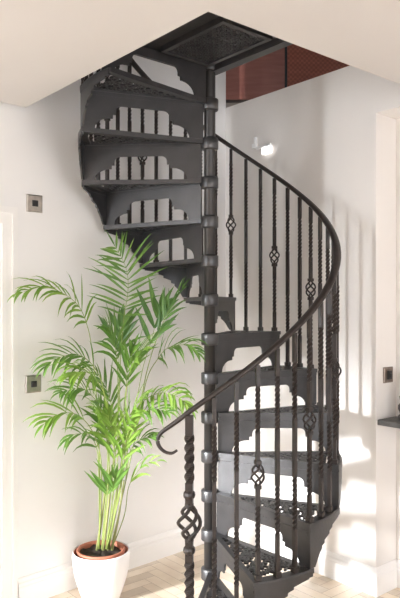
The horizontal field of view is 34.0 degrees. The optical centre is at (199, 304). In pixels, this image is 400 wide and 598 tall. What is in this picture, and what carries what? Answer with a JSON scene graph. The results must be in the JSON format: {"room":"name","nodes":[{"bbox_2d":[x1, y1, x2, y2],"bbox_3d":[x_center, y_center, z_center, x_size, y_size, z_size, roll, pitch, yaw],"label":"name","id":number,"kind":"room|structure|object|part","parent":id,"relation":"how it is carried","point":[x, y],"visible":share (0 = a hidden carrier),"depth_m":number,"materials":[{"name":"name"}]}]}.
{"room":"stairwell","nodes":[
{"label":"stairwell","id":0,"kind":"room"},
{"bbox_2d":[0,48,225,577],"bbox_3d":[-2.099,-1.030,2.427,6.122,5.200,0.150,0,0,-43],"label":"wall","id":1,"kind":"structure","parent":0,"point":[58,502],"depth_m":3.67,"materials":[{"name":"paint"}]},
{"bbox_2d":[0,224,0,597],"bbox_3d":[-1.299,0.575,3.070,0.780,1.980,0.016,0,0,-43],"label":"door","id":2,"kind":"structure","parent":1,"relation":"in","point":[0,224],"depth_m":3.34,"materials":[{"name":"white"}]},
{"bbox_2d":[0,206,17,597],"bbox_3d":[-1.295,0.532,3.066,0.960,2.075,0.028,0,0,-43],"label":"door frame","id":3,"kind":"structure","parent":1,"relation":"attached to","point":[8,215],"depth_m":3.35,"materials":[{"name":"white wood"}]},
{"bbox_2d":[25,375,40,392],"bbox_3d":[-0.880,0.418,3.465,0.092,0.092,0.017,0,0,-43],"label":"wall plate","id":4,"kind":"object","parent":1,"relation":"attached to","point":[32,384],"visible":1,"depth_m":3.46,"materials":[{"name":"metal"}]},
{"bbox_2d":[26,194,41,212],"bbox_3d":[-0.875,-0.538,3.470,0.092,0.092,0.017,0,0,-43],"label":"wall plate","id":5,"kind":"object","parent":1,"relation":"attached to","point":[33,202],"visible":1,"depth_m":3.46,"materials":[{"name":"metal"}]},
{"bbox_2d":[18,516,216,597],"bbox_3d":[-0.388,1.496,3.928,1.530,0.147,0.020,0,0,-43],"label":"baseboard","id":6,"kind":"structure","parent":1,"relation":"attached to","point":[59,579],"depth_m":3.89,"materials":[{"name":"white wood"}]},
{"bbox_2d":[0,0,399,106],"bbox_3d":[-0.189,-1.130,0.233,6.010,0.200,5.800,0,0,-40],"label":"ceiling","id":7,"kind":"structure","parent":0,"point":[46,46],"depth_m":2.46,"materials":[{"name":"paint"}]},
{"bbox_2d":[49,544,399,597],"bbox_3d":[-0.142,1.571,0.403,6.700,0.002,6.400,0,0,-40],"label":"floor","id":8,"kind":"structure","parent":0,"point":[164,577],"depth_m":3.68,"materials":[{"name":"brown wood"}]},
{"bbox_2d":[72,540,129,597],"bbox_3d":[-0.528,1.438,3.500,0.306,0.263,0.306,0,0,0],"label":"planter","id":9,"kind":"object","parent":8,"relation":"on","point":[93,578],"visible":0.85,"depth_m":3.38,"materials":[{"name":"white ceramic"}]},
{"bbox_2d":[76,540,124,559],"bbox_3d":[-0.528,1.419,3.500,0.260,0.238,0.260,0,0,0],"label":"pot","id":10,"kind":"object","parent":9,"relation":"in","point":[90,550],"depth_m":3.50,"materials":[{"name":"ceramic"}]},
{"bbox_2d":[7,229,207,559],"bbox_3d":[-0.415,0.574,3.232,0.879,1.928,0.725,0,0,28],"label":"potted palm","id":11,"kind":"object","parent":9,"relation":"in","point":[106,548],"visible":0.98,"depth_m":3.32,"materials":[{"name":"plant"}]},
{"bbox_3d":[-0.675,0.605,3.295,0.066,1.390,0.484,0,0,43],"label":"stem","id":12,"kind":"part","parent":11,"relation":"part of","materials":[{"name":"green plant"}]},
{"bbox_3d":[-0.625,0.911,3.287,0.227,0.765,0.374,0,0,0],"label":"stem","id":13,"kind":"part","parent":11,"relation":"part of","materials":[{"name":"green plant"}]},
{"bbox_3d":[-0.587,0.497,3.233,0.034,0.512,0.411,0,0,38],"label":"stem","id":14,"kind":"part","parent":11,"relation":"part of","materials":[{"name":"green plant"}]},
{"bbox_3d":[-0.588,0.975,3.368,0.033,0.644,0.254,0,0,32],"label":"stem","id":15,"kind":"part","parent":11,"relation":"part of","materials":[{"name":"green plant"}]},
{"bbox_3d":[-0.572,0.852,3.321,0.188,0.889,0.324,0,0,0],"label":"stem","id":16,"kind":"part","parent":11,"relation":"part of","materials":[{"name":"green plant"}]},
{"bbox_3d":[-0.508,0.527,3.168,0.021,0.427,0.378,0,0,25],"label":"stem","id":17,"kind":"part","parent":11,"relation":"part of","materials":[{"name":"green plant"}]},
{"bbox_3d":[-0.489,0.891,3.312,0.055,0.782,0.264,0,0,0],"label":"stem","id":18,"kind":"part","parent":11,"relation":"part of","materials":[{"name":"green plant"}]},
{"bbox_3d":[-0.469,0.695,3.570,0.087,1.248,0.066,0,0,0],"label":"stem","id":19,"kind":"part","parent":11,"relation":"part of","materials":[{"name":"green plant"}]},
{"bbox_3d":[-0.432,0.400,3.310,0.022,0.603,0.186,0,0,9],"label":"stem","id":20,"kind":"part","parent":11,"relation":"part of","materials":[{"name":"green plant"}]},
{"bbox_3d":[-0.406,0.913,3.351,0.178,0.746,0.203,0,0,0],"label":"stem","id":21,"kind":"part","parent":11,"relation":"part of","materials":[{"name":"green plant"}]},
{"bbox_3d":[-0.449,0.501,3.432,0.143,1.607,0.145,0,0,0],"label":"stem","id":22,"kind":"part","parent":11,"relation":"part of","materials":[{"name":"green plant"}]},
{"bbox_3d":[-0.377,0.743,3.296,0.246,1.085,0.313,0,0,0],"label":"stem","id":23,"kind":"part","parent":11,"relation":"part of","materials":[{"name":"green plant"}]},
{"bbox_3d":[-0.367,0.506,3.329,0.018,0.607,0.196,0,0,-20],"label":"stem","id":24,"kind":"part","parent":11,"relation":"part of","materials":[{"name":"green plant"}]},
{"bbox_3d":[-0.351,0.658,3.496,0.280,1.307,0.054,0,0,0],"label":"stem","id":25,"kind":"part","parent":11,"relation":"part of","materials":[{"name":"green plant"}]},
{"bbox_3d":[-0.341,1.048,3.418,0.315,0.515,0.022,0,0,35],"label":"stem","id":26,"kind":"part","parent":11,"relation":"part of","materials":[{"name":"green plant"}]},
{"bbox_3d":[-0.322,0.895,3.281,0.341,0.789,0.364,0,0,0],"label":"stem","id":27,"kind":"part","parent":11,"relation":"part of","materials":[{"name":"green plant"}]},
{"bbox_3d":[-0.247,0.750,3.341,0.466,1.109,0.324,0,0,0],"label":"stem","id":28,"kind":"part","parent":11,"relation":"part of","materials":[{"name":"green plant"}]},
{"bbox_3d":[-0.227,0.642,3.240,0.456,0.429,0.033,0,0,42],"label":"stem","id":29,"kind":"part","parent":11,"relation":"part of","materials":[{"name":"green plant"}]},
{"bbox_3d":[-0.217,0.315,3.391,0.320,0.802,0.017,0,0,32],"label":"stem","id":30,"kind":"part","parent":11,"relation":"part of","materials":[{"name":"green plant"}]},
{"bbox_2d":[78,12,341,597],"bbox_3d":[0.078,-0.448,3.303,1.359,4.035,1.466,0,0,-40],"label":"spiral staircase","id":31,"kind":"structure","parent":8,"relation":"on","point":[218,44],"depth_m":3.25,"materials":[{"name":"grey metal"}]},
{"bbox_3d":[-0.045,1.015,2.727,0.090,1.110,0.090,0,0,9],"label":"newel post","id":32,"kind":"part","parent":31,"relation":"part of","materials":[{"name":"brown metal"}]},
{"bbox_3d":[0.070,-1.208,3.018,0.299,0.029,0.440,0,0,-40],"label":"pierced panel","id":33,"kind":"part","parent":31,"relation":"part of","materials":[{"name":"grey metal"}]},
{"bbox_3d":[0.050,-0.686,3.361,1.320,2.624,1.319,0,0,0],"label":"handrail","id":34,"kind":"part","parent":31,"relation":"part of","materials":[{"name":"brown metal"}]},
{"bbox_2d":[226,44,349,107],"bbox_3d":[0.835,-1.980,4.985,1.370,1.500,0.470,0,0,0],"label":"wall","id":35,"kind":"structure","parent":0,"point":[293,64],"depth_m":4.75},
{"bbox_3d":[0.382,-2.111,4.760,0.464,1.234,0.020,0,0,0],"label":"door","id":36,"kind":"part","parent":35,"relation":"part of","materials":[{"name":"red wood"}]},
{"bbox_3d":[1.077,-2.111,4.760,0.886,1.234,0.020,0,0,0],"label":"door","id":37,"kind":"part","parent":35,"relation":"part of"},
{"bbox_2d":[226,66,399,567],"bbox_3d":[2.205,0.113,2.327,0.350,2.915,5.930,0,0,-40],"label":"wall","id":38,"kind":"structure","parent":0,"point":[334,137],"depth_m":3.72,"materials":[{"name":"paint"}]},
{"bbox_2d":[252,137,271,154],"bbox_3d":[0.395,-1.024,4.195,0.022,0.123,0.161,0,0,-40],"label":"fitting","id":39,"kind":"object","parent":38,"relation":"attached to","point":[267,148],"visible":1,"depth_m":4.17,"materials":[{"name":"white"}]},
{"bbox_2d":[227,520,399,596],"bbox_3d":[2.146,1.496,2.257,0.210,0.147,5.860,0,0,-40],"label":"baseboard","id":40,"kind":"structure","parent":38,"relation":"attached to","point":[380,580],"depth_m":3.69,"materials":[{"name":"white wood"}]},
{"bbox_2d":[383,367,392,382],"bbox_3d":[1.043,0.385,3.608,0.086,0.086,0.024,0,0,-40],"label":"light switch","id":41,"kind":"object","parent":38,"relation":"attached to","point":[387,371],"visible":1,"depth_m":3.60,"materials":[{"name":"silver metal"}]},
{"bbox_2d":[378,416,399,428],"bbox_3d":[1.369,0.637,3.208,0.178,0.030,1.055,0,0,-40],"label":"shelf","id":42,"kind":"object","parent":38,"relation":"attached to","point":[394,422],"visible":1,"depth_m":3.52,"materials":[{"name":"stone"}]}
]}

